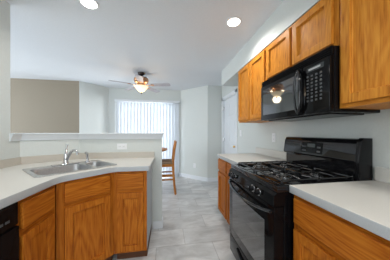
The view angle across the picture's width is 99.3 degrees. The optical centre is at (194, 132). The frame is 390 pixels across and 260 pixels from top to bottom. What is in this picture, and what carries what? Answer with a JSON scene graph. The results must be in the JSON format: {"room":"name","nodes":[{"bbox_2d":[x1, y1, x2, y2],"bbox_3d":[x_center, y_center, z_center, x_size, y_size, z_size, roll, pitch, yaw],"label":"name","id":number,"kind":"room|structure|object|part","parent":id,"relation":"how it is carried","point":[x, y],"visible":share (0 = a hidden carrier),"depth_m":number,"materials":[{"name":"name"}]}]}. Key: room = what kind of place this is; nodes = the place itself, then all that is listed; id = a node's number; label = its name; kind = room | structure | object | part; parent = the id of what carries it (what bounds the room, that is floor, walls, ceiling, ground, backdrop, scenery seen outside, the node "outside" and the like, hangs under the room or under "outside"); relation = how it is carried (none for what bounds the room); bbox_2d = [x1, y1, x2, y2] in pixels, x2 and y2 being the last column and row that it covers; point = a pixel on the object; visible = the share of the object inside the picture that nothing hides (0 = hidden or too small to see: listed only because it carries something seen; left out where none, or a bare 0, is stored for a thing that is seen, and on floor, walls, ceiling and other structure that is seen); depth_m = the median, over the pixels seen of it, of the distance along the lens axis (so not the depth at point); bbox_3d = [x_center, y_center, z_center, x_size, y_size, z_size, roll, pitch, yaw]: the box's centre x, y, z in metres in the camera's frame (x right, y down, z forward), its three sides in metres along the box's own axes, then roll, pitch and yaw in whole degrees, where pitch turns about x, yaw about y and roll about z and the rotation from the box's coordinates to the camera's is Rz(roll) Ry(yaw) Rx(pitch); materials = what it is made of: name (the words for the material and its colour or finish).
{"room":"kitchen","nodes":[
{"label":"kitchen","id":0,"kind":"room"},
{"bbox_2d":[0,0,9,159],"bbox_3d":[-1.426,0.013,-0.638,0.120,2.420,4.400,0,0,-9],"label":"wall","id":1,"kind":"structure","parent":0,"point":[4,5],"depth_m":1.49,"materials":[{"name":"paint"}]},
{"bbox_2d":[0,152,153,168],"bbox_3d":[-1.395,0.273,1.322,0.892,0.072,2.205,0,0,26],"label":"backsplash","id":2,"kind":"structure","parent":1,"relation":"attached to","point":[10,162],"depth_m":1.91,"materials":[{"name":"beige laminate"}]},
{"bbox_2d":[10,78,78,132],"bbox_3d":[-4.643,0.013,3.559,3.980,2.420,0.120,0,0,-9],"label":"wall","id":3,"kind":"structure","parent":0,"point":[36,105],"depth_m":3.70,"materials":[{"name":"beige paint"}]},
{"bbox_2d":[10,139,161,228],"bbox_3d":[-1.194,0.650,1.998,1.569,1.145,0.386,0,0,-25],"label":"wall","id":4,"kind":"structure","parent":0,"point":[34,147],"depth_m":2.03,"materials":[{"name":"paint"}]},
{"bbox_2d":[9,133,163,140],"bbox_3d":[-1.193,0.038,2.002,1.647,0.077,0.465,0,0,-24],"label":"trim","id":5,"kind":"structure","parent":4,"relation":"on","point":[13,136],"depth_m":1.95,"materials":[{"name":"white paint"}]},
{"bbox_2d":[117,144,126,148],"bbox_3d":[-0.908,0.168,2.057,0.116,0.072,0.006,0,0,-9],"label":"wall outlet","id":6,"kind":"object","parent":4,"relation":"attached to","point":[119,146],"visible":1,"depth_m":2.06,"materials":[{"name":"white plastic"}]},
{"bbox_2d":[153,221,162,228],"bbox_3d":[-0.476,1.178,2.124,0.124,0.090,0.014,0,0,-9],"label":"baseboard","id":7,"kind":"structure","parent":4,"relation":"attached to","point":[156,224],"depth_m":2.12,"materials":[{"name":"white paint"}]},
{"bbox_2d":[79,81,108,132],"bbox_3d":[-2.506,0.013,4.151,0.120,2.420,0.728,0,0,36],"label":"wall","id":8,"kind":"structure","parent":0,"point":[93,99],"depth_m":4.07,"materials":[{"name":"paint"}]},
{"bbox_2d":[5,0,283,90],"bbox_3d":[-2.389,-1.247,0.826,7.550,0.100,7.600,0,0,-9],"label":"ceiling","id":9,"kind":"structure","parent":0,"point":[183,44],"depth_m":2.12,"materials":[{"name":"paint"}]},
{"bbox_2d":[78,0,99,9],"bbox_3d":[-0.976,-1.191,1.523,0.170,0.012,0.170,0,0,-9],"label":"recessed light","id":10,"kind":"object","parent":9,"relation":"in","point":[90,4],"visible":1,"depth_m":1.53,"materials":[{"name":"white plastic"}]},
{"bbox_2d":[108,72,170,93],"bbox_3d":[-1.053,-0.984,3.269,1.127,0.424,1.102,0,0,-9],"label":"ceiling fan","id":11,"kind":"object","parent":9,"relation":"hanging from","point":[141,81],"visible":1,"depth_m":3.24,"materials":[{"name":"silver metal"}]},
{"bbox_3d":[-0.976,-0.952,2.920,0.128,0.028,0.385,0,0,-14],"label":"blade","id":12,"kind":"part","parent":11,"relation":"part of","materials":[{"name":"grey"}]},
{"bbox_3d":[-1.070,-0.870,3.301,0.264,0.118,0.264,0,0,-9],"label":"lamp shade","id":13,"kind":"part","parent":11,"relation":"part of","materials":[{"name":"white glass"}]},
{"bbox_3d":[-0.922,-0.952,3.664,0.128,0.028,0.385,0,0,22],"label":"blade","id":14,"kind":"part","parent":11,"relation":"part of","materials":[{"name":"grey wood"}]},
{"bbox_3d":[-0.679,-0.952,3.272,0.385,0.028,0.128,0,0,4],"label":"blade","id":15,"kind":"part","parent":11,"relation":"part of","materials":[{"name":"grey wood"}]},
{"bbox_2d":[226,16,241,26],"bbox_3d":[0.418,-1.191,1.786,0.170,0.012,0.170,0,0,-9],"label":"recessed light","id":16,"kind":"object","parent":9,"relation":"in","point":[235,21],"visible":1,"depth_m":1.77,"materials":[{"name":"white plastic"}]},
{"bbox_2d":[109,88,180,172],"bbox_3d":[-1.350,0.013,4.582,1.890,2.420,0.120,0,0,-9],"label":"wall","id":17,"kind":"structure","parent":0,"point":[114,93],"depth_m":4.50,"materials":[{"name":"paint"}]},
{"bbox_2d":[115,99,178,175],"bbox_3d":[-1.256,0.158,4.440,1.670,2.070,0.101,0,0,-9],"label":"vertical blind","id":18,"kind":"object","parent":17,"relation":"attached to","point":[131,116],"visible":0.52,"depth_m":4.46,"materials":[{"name":"white plastic"}]},
{"bbox_3d":[-1.256,-0.850,4.443,1.670,0.055,0.095,0,0,-9],"label":"head rail","id":19,"kind":"part","parent":18,"relation":"part of","materials":[{"name":"white paint"}]},
{"bbox_2d":[162,103,178,175],"bbox_3d":[-1.268,0.173,4.574,1.650,2.100,0.104,0,0,-9],"label":"door","id":20,"kind":"structure","parent":17,"relation":"in","point":[162,103],"depth_m":4.65,"materials":[{"name":"white paint"}]},
{"bbox_3d":[-1.260,0.173,4.529,1.650,2.100,0.014,0,0,-9],"label":"sliding door casing","id":21,"kind":"part","parent":20,"relation":"part of","materials":[{"name":"white paint"}]},
{"bbox_2d":[112,176,235,259],"bbox_3d":[-2.389,1.273,0.826,7.550,0.100,7.600,0,0,-9],"label":"floor","id":22,"kind":"structure","parent":0,"point":[194,227],"depth_m":2.17,"materials":[{"name":"grey tile"}]},
{"bbox_2d":[0,202,18,259],"bbox_3d":[-1.167,0.790,0.532,0.588,0.866,0.598,0,0,-9],"label":"dishwasher","id":23,"kind":"object","parent":22,"relation":"on","point":[9,233],"visible":0.92,"depth_m":0.82,"materials":[{"name":"black metal"}]},
{"bbox_3d":[-0.900,0.419,0.576,0.036,0.117,0.598,0,0,-9],"label":"control panel","id":24,"kind":"part","parent":23,"relation":"part of","materials":[{"name":"black plastic"}]},
{"bbox_3d":[-0.897,0.791,0.576,0.042,0.613,0.598,0,0,-9],"label":"door","id":25,"kind":"part","parent":23,"relation":"part of","materials":[{"name":"black ceramic"}]},
{"bbox_2d":[15,185,54,259],"bbox_3d":[-1.253,0.789,0.980,0.622,0.868,0.302,0,0,-9],"label":"base cabinet","id":26,"kind":"object","parent":22,"relation":"on","point":[36,212],"visible":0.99,"depth_m":1.00,"materials":[{"name":"brown wood"}]},
{"bbox_3d":[-0.955,0.825,1.015,0.022,0.540,0.250,0,0,-9],"label":"door","id":27,"kind":"part","parent":26,"relation":"part of","materials":[{"name":"brown wood"}]},
{"bbox_3d":[-0.977,0.371,1.025,0.018,0.033,0.232,0,0,-9],"label":"rail","id":28,"kind":"part","parent":26,"relation":"part of","materials":[{"name":"brown wood"}]},
{"bbox_3d":[-0.977,0.538,1.025,0.018,0.060,0.232,0,0,-9],"label":"rail","id":29,"kind":"part","parent":26,"relation":"part of","materials":[{"name":"brown wood"}]},
{"bbox_3d":[-0.955,0.448,1.015,0.022,0.142,0.250,0,0,-9],"label":"drawer","id":30,"kind":"part","parent":26,"relation":"part of","materials":[{"name":"brown wood"}]},
{"bbox_3d":[-0.963,0.825,1.013,0.004,0.432,0.142,0,0,-9],"label":"door panel","id":31,"kind":"part","parent":26,"relation":"part of","materials":[{"name":"brown wood"}]},
{"bbox_2d":[55,172,113,259],"bbox_3d":[-1.228,0.789,1.562,0.941,0.868,0.832,0,0,-9],"label":"base cabinet","id":32,"kind":"object","parent":22,"relation":"on","point":[84,207],"visible":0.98,"depth_m":1.33,"materials":[{"name":"brown wood"}]},
{"bbox_2d":[0,152,154,208],"bbox_3d":[-1.005,0.295,1.133,1.279,0.116,1.799,0,0,-9],"label":"countertop","id":33,"kind":"structure","parent":32,"relation":"on","point":[16,184],"depth_m":1.47,"materials":[{"name":"laminate"}]},
{"bbox_2d":[51,144,79,165],"bbox_3d":[-1.206,0.206,1.573,0.171,0.192,0.220,0,0,36],"label":"faucet","id":34,"kind":"object","parent":33,"relation":"on","point":[66,156],"visible":1,"depth_m":1.58,"materials":[{"name":"silver metal"}]},
{"bbox_3d":[-1.177,0.209,1.585,0.149,0.111,0.028,0,0,11],"label":"spout","id":35,"kind":"part","parent":34,"relation":"part of","materials":[{"name":"silver metal"}]},
{"bbox_2d":[22,160,116,177],"bbox_3d":[-1.100,0.391,1.498,0.455,0.176,0.590,0,0,36],"label":"sink","id":36,"kind":"object","parent":33,"relation":"in","point":[44,171],"visible":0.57,"depth_m":1.50,"materials":[{"name":"metal"}]},
{"bbox_3d":[-1.077,0.391,1.481,0.342,0.176,0.534,0,0,36],"label":"bowl","id":37,"kind":"part","parent":36,"relation":"part of","materials":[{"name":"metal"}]},
{"bbox_2d":[85,152,88,161],"bbox_3d":[-1.142,0.248,1.750,0.046,0.108,0.052,0,0,36],"label":"sprayer","id":38,"kind":"object","parent":36,"relation":"on","point":[86,153],"visible":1,"depth_m":1.74,"materials":[{"name":"silver metal"}]},
{"bbox_3d":[-0.877,0.371,1.363,0.018,0.033,0.334,0,0,36],"label":"rail","id":39,"kind":"part","parent":32,"relation":"part of","materials":[{"name":"brown wood"}]},
{"bbox_3d":[-0.877,0.538,1.363,0.018,0.060,0.334,0,0,36],"label":"rail","id":40,"kind":"part","parent":32,"relation":"part of","materials":[{"name":"brown wood"}]},
{"bbox_3d":[-0.861,0.448,1.351,0.022,0.142,0.334,0,0,36],"label":"drawer","id":41,"kind":"part","parent":32,"relation":"part of","materials":[{"name":"brown wood"}]},
{"bbox_3d":[-0.861,0.825,1.351,0.022,0.540,0.334,0,0,36],"label":"door","id":42,"kind":"part","parent":32,"relation":"part of","materials":[{"name":"brown wood"}]},
{"bbox_3d":[-0.868,0.825,1.356,0.004,0.432,0.226,0,0,36],"label":"door panel","id":43,"kind":"part","parent":32,"relation":"part of","materials":[{"name":"brown wood"}]},
{"bbox_2d":[114,167,151,259],"bbox_3d":[-0.643,0.789,1.802,0.289,0.868,0.547,0,0,-9],"label":"base cabinet","id":44,"kind":"object","parent":22,"relation":"on","point":[132,189],"visible":0.98,"depth_m":1.55,"materials":[{"name":"brown wood"}]},
{"bbox_3d":[-0.604,0.371,1.562,0.219,0.033,0.018,0,0,-9],"label":"rail","id":45,"kind":"part","parent":44,"relation":"part of","materials":[{"name":"brown wood"}]},
{"bbox_3d":[-0.604,0.538,1.562,0.219,0.060,0.018,0,0,-9],"label":"rail","id":46,"kind":"part","parent":44,"relation":"part of","materials":[{"name":"brown wood"}]},
{"bbox_3d":[-0.600,0.448,1.542,0.234,0.142,0.022,0,0,-9],"label":"drawer","id":47,"kind":"part","parent":44,"relation":"part of","materials":[{"name":"brown wood"}]},
{"bbox_3d":[-0.600,0.825,1.542,0.234,0.540,0.022,0,0,-9],"label":"door","id":48,"kind":"part","parent":44,"relation":"part of","materials":[{"name":"brown wood"}]},
{"bbox_3d":[-0.601,0.825,1.551,0.126,0.432,0.004,0,0,-9],"label":"door panel","id":49,"kind":"part","parent":44,"relation":"part of","materials":[{"name":"brown wood"}]},
{"bbox_2d":[162,140,176,194],"bbox_3d":[-0.618,0.693,3.446,0.458,1.066,0.428,0,0,-9],"label":"bar stool","id":50,"kind":"object","parent":22,"relation":"on","point":[165,162],"visible":0.69,"depth_m":3.27,"materials":[{"name":"brown wood"}]},
{"bbox_2d":[162,159,171,163],"bbox_3d":[-0.656,0.593,3.439,0.373,0.049,0.400,0,0,-9],"label":"seat cushion","id":51,"kind":"object","parent":50,"relation":"on","point":[164,161],"depth_m":3.30,"materials":[{"name":"beige fabric"}]},
{"bbox_3d":[-0.641,0.643,3.442,0.395,0.050,0.410,0,0,-9],"label":"seat frame","id":52,"kind":"part","parent":50,"relation":"part of","materials":[{"name":"brown wood"}]},
{"bbox_3d":[-0.408,0.693,3.287,0.096,1.066,0.048,0,0,-9],"label":"leg","id":53,"kind":"part","parent":50,"relation":"part of","materials":[{"name":"brown wood"}]},
{"bbox_2d":[218,158,230,224],"bbox_3d":[0.699,0.789,2.125,0.627,0.868,0.720,0,0,-9],"label":"base cabinet","id":54,"kind":"object","parent":22,"relation":"on","point":[223,166],"visible":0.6,"depth_m":2.13,"materials":[{"name":"brown wood"}]},
{"bbox_3d":[0.379,0.825,2.257,0.004,0.432,0.212,0,0,-9],"label":"door panel","id":55,"kind":"part","parent":54,"relation":"part of","materials":[{"name":"brown wood"}]},
{"bbox_3d":[0.370,0.448,2.256,0.022,0.142,0.320,0,0,-9],"label":"drawer","id":56,"kind":"part","parent":54,"relation":"part of","materials":[{"name":"brown wood"}]},
{"bbox_3d":[0.370,0.825,2.256,0.022,0.540,0.320,0,0,-9],"label":"door","id":57,"kind":"part","parent":54,"relation":"part of","materials":[{"name":"brown wood"}]},
{"bbox_3d":[0.429,0.825,1.897,0.022,0.540,0.320,0,0,-9],"label":"door","id":58,"kind":"part","parent":54,"relation":"part of","materials":[{"name":"brown wood"}]},
{"bbox_3d":[0.429,0.448,1.897,0.022,0.142,0.320,0,0,-9],"label":"drawer","id":59,"kind":"part","parent":54,"relation":"part of","materials":[{"name":"brown wood"}]},
{"bbox_2d":[217,147,285,163],"bbox_3d":[0.697,0.286,2.133,0.636,0.134,0.753,0,0,-9],"label":"countertop","id":60,"kind":"structure","parent":54,"relation":"on","point":[262,154],"depth_m":2.09,"materials":[{"name":"laminate"}]},
{"bbox_2d":[228,137,372,259],"bbox_3d":[0.725,0.628,1.384,0.783,1.190,0.724,0,0,-9],"label":"gas range","id":61,"kind":"object","parent":22,"relation":"on","point":[261,201],"visible":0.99,"depth_m":1.20,"materials":[{"name":"black metal"}]},
{"bbox_3d":[0.443,1.093,1.338,0.061,0.170,0.718,0,0,-9],"label":"storage drawer","id":62,"kind":"part","parent":61,"relation":"part of","materials":[{"name":"black metal"}]},
{"bbox_3d":[0.377,0.483,1.327,0.077,0.047,0.695,0,0,-9],"label":"oven handle","id":63,"kind":"part","parent":61,"relation":"part of","materials":[{"name":"black metal"}]},
{"bbox_3d":[0.440,0.720,1.337,0.067,0.557,0.718,0,0,-9],"label":"oven door","id":64,"kind":"part","parent":61,"relation":"part of","materials":[{"name":"black ceramic"}]},
{"bbox_3d":[0.420,0.404,1.134,0.035,0.040,0.040,0,0,-9],"label":"knob","id":65,"kind":"part","parent":61,"relation":"part of","materials":[{"name":"black plastic"}]},
{"bbox_3d":[0.442,0.397,1.337,0.078,0.079,0.722,0,0,-9],"label":"panel","id":66,"kind":"part","parent":61,"relation":"part of","materials":[{"name":"black metal"}]},
{"bbox_3d":[0.641,0.319,1.196,0.104,0.020,0.104,0,0,-9],"label":"burner","id":67,"kind":"part","parent":61,"relation":"part of","materials":[{"name":"metal"}]},
{"bbox_2d":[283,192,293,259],"bbox_3d":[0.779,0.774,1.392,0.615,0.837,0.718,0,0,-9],"label":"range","id":68,"kind":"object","parent":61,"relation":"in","point":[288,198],"depth_m":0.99,"materials":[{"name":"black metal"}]},
{"bbox_2d":[231,162,354,192],"bbox_3d":[0.731,0.335,1.385,0.621,0.040,0.724,0,0,-9],"label":"cooktop","id":69,"kind":"object","parent":61,"relation":"in","point":[269,184],"depth_m":1.22,"materials":[{"name":"black metal"}]},
{"bbox_2d":[293,195,389,259],"bbox_3d":[0.926,0.789,0.730,0.627,0.868,0.610,0,0,-9],"label":"base cabinet","id":70,"kind":"object","parent":22,"relation":"on","point":[318,233],"visible":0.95,"depth_m":0.75,"materials":[{"name":"brown wood"}]},
{"bbox_3d":[0.636,0.825,0.682,0.004,0.432,0.466,0,0,-9],"label":"door panel","id":71,"kind":"part","parent":70,"relation":"part of","materials":[{"name":"brown wood"}]},
{"bbox_3d":[0.627,0.825,0.681,0.022,0.540,0.574,0,0,-9],"label":"door","id":72,"kind":"part","parent":70,"relation":"part of","materials":[{"name":"brown wood"}]},
{"bbox_3d":[0.648,0.538,0.684,0.018,0.060,0.540,0,0,-9],"label":"rail","id":73,"kind":"part","parent":70,"relation":"part of","materials":[{"name":"brown wood"}]},
{"bbox_2d":[289,167,389,240],"bbox_3d":[0.955,0.286,0.553,0.636,0.134,0.984,0,0,-9],"label":"countertop","id":74,"kind":"structure","parent":70,"relation":"on","point":[366,204],"depth_m":0.79,"materials":[{"name":"laminate"}]},
{"bbox_3d":[0.648,0.371,0.684,0.018,0.033,0.540,0,0,-9],"label":"rail","id":75,"kind":"part","parent":70,"relation":"part of","materials":[{"name":"brown wood"}]},
{"bbox_2d":[181,85,207,177],"bbox_3d":[-0.031,0.013,4.478,0.940,2.420,0.120,0,0,36],"label":"wall","id":76,"kind":"structure","parent":0,"point":[194,101],"depth_m":4.39,"materials":[{"name":"paint"}]},
{"bbox_2d":[181,173,207,181],"bbox_3d":[-0.043,1.173,4.409,0.884,0.100,0.014,0,0,36],"label":"baseboard","id":77,"kind":"structure","parent":76,"relation":"attached to","point":[182,174],"depth_m":4.38,"materials":[{"name":"white paint"}]},
{"bbox_2d":[208,85,221,177],"bbox_3d":[0.488,0.013,4.244,0.370,2.420,0.120,0,0,-9],"label":"wall","id":78,"kind":"structure","parent":0,"point":[214,92],"depth_m":4.18,"materials":[{"name":"paint"}]},
{"bbox_2d":[208,177,217,181],"bbox_3d":[0.462,1.173,4.172,0.285,0.100,0.014,0,0,-9],"label":"baseboard","id":79,"kind":"structure","parent":78,"relation":"attached to","point":[214,179],"depth_m":4.17,"materials":[{"name":"white paint"}]},
{"bbox_2d":[222,0,319,86],"bbox_3d":[1.126,-1.058,0.488,0.320,0.278,5.600,0,0,-9],"label":"wall","id":80,"kind":"structure","parent":0,"point":[288,12],"depth_m":1.74,"materials":[{"name":"paint"}]},
{"bbox_2d":[222,86,389,179],"bbox_3d":[1.263,0.013,1.016,0.120,2.420,6.800,0,0,-9],"label":"wall","id":81,"kind":"structure","parent":0,"point":[376,126],"depth_m":1.47,"materials":[{"name":"paint"}]},
{"bbox_2d":[222,89,236,153],"bbox_3d":[0.795,0.173,3.726,0.132,2.100,0.930,0,0,-9],"label":"door","id":82,"kind":"structure","parent":81,"relation":"in","point":[229,105],"depth_m":3.77,"materials":[{"name":"white paint"}]},
{"bbox_2d":[238,48,272,122],"bbox_3d":[0.849,-0.529,2.117,0.339,0.760,0.675,0,0,-9],"label":"upper cabinet","id":83,"kind":"object","parent":81,"relation":"attached to","point":[251,76],"visible":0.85,"depth_m":2.03,"materials":[{"name":"brown wood"}]},
{"bbox_3d":[0.664,-0.531,2.259,0.022,0.720,0.315,0,0,-9],"label":"door","id":84,"kind":"part","parent":83,"relation":"part of","materials":[{"name":"brown wood"}]},
{"bbox_3d":[0.673,-0.531,2.260,0.004,0.612,0.207,0,0,-9],"label":"door panel","id":85,"kind":"part","parent":83,"relation":"part of","materials":[{"name":"brown wood"}]},
{"bbox_3d":[0.712,-0.169,2.094,0.018,0.040,0.605,0,0,-9],"label":"rail","id":86,"kind":"part","parent":83,"relation":"part of","materials":[{"name":"brown wood"}]},
{"bbox_3d":[0.728,-0.531,1.925,0.004,0.612,0.207,0,0,-9],"label":"door panel","id":87,"kind":"part","parent":83,"relation":"part of","materials":[{"name":"brown wood"}]},
{"bbox_3d":[0.719,-0.531,1.923,0.022,0.720,0.315,0,0,-9],"label":"door","id":88,"kind":"part","parent":83,"relation":"part of","materials":[{"name":"brown wood"}]},
{"bbox_2d":[256,147,285,159],"bbox_3d":[1.001,0.264,2.182,0.020,0.090,0.751,0,0,-9],"label":"backsplash","id":89,"kind":"structure","parent":81,"relation":"attached to","point":[268,152],"depth_m":2.13,"materials":[{"name":"laminate"}]},
{"bbox_2d":[272,133,275,141],"bbox_3d":[1.016,0.058,2.136,0.006,0.116,0.072,0,0,-9],"label":"wall outlet","id":90,"kind":"object","parent":81,"relation":"attached to","point":[273,134],"visible":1,"depth_m":2.13,"materials":[{"name":"white plastic"}]},
{"bbox_2d":[266,0,339,79],"bbox_3d":[0.964,-0.723,1.407,0.339,0.372,0.757,0,0,-9],"label":"upper cabinet","id":91,"kind":"object","parent":81,"relation":"attached to","point":[318,29],"visible":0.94,"depth_m":1.23,"materials":[{"name":"brown wood"}]},
{"bbox_3d":[0.786,-0.725,1.565,0.004,0.224,0.235,0,0,-9],"label":"door panel","id":92,"kind":"part","parent":91,"relation":"part of","materials":[{"name":"brown wood"}]},
{"bbox_3d":[0.778,-0.725,1.564,0.022,0.332,0.343,0,0,-9],"label":"door","id":93,"kind":"part","parent":91,"relation":"part of","materials":[{"name":"brown wood"}]},
{"bbox_3d":[0.845,-0.725,1.204,0.004,0.224,0.227,0,0,-9],"label":"door panel","id":94,"kind":"part","parent":91,"relation":"part of","materials":[{"name":"brown wood"}]},
{"bbox_3d":[0.837,-0.725,1.203,0.022,0.332,0.335,0,0,-9],"label":"door","id":95,"kind":"part","parent":91,"relation":"part of","materials":[{"name":"brown wood"}]},
{"bbox_2d":[261,45,379,121],"bbox_3d":[0.926,-0.328,1.401,0.413,0.413,0.753,0,0,-9],"label":"microwave","id":96,"kind":"object","parent":91,"relation":"attached to","point":[309,89],"visible":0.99,"depth_m":1.16,"materials":[{"name":"black"}]},
{"bbox_3d":[0.755,-0.302,1.478,0.034,0.343,0.543,0,0,-9],"label":"door","id":97,"kind":"part","parent":96,"relation":"part of","materials":[{"name":"black glass"}]},
{"bbox_3d":[0.763,-0.302,1.230,0.035,0.330,0.071,0,0,-9],"label":"handle","id":98,"kind":"part","parent":96,"relation":"part of","materials":[{"name":"black plastic"}]},
{"bbox_3d":[0.817,-0.302,1.106,0.032,0.343,0.205,0,0,-9],"label":"control panel","id":99,"kind":"part","parent":96,"relation":"part of","materials":[{"name":"black plastic"}]},
{"bbox_2d":[340,0,389,109],"bbox_3d":[1.075,-0.529,0.729,0.339,0.760,0.610,0,0,-9],"label":"upper cabinet","id":100,"kind":"object","parent":81,"relation":"attached to","point":[364,24],"visible":1,"depth_m":0.88,"materials":[{"name":"brown wood"}]},
{"bbox_3d":[0.938,-0.169,0.707,0.018,0.040,0.540,0,0,-9],"label":"rail","id":101,"kind":"part","parent":100,"relation":"part of","materials":[{"name":"brown wood"}]},
{"bbox_3d":[0.926,-0.531,0.705,0.004,0.612,0.458,0,0,-9],"label":"door panel","id":102,"kind":"part","parent":100,"relation":"part of","materials":[{"name":"brown wood"}]},
{"bbox_2d":[375,167,389,183],"bbox_3d":[1.259,0.264,0.599,0.020,0.090,0.978,0,0,-9],"label":"backsplash","id":103,"kind":"structure","parent":81,"relation":"attached to","point":[382,174],"depth_m":1.04,"materials":[{"name":"laminate"}]}
]}

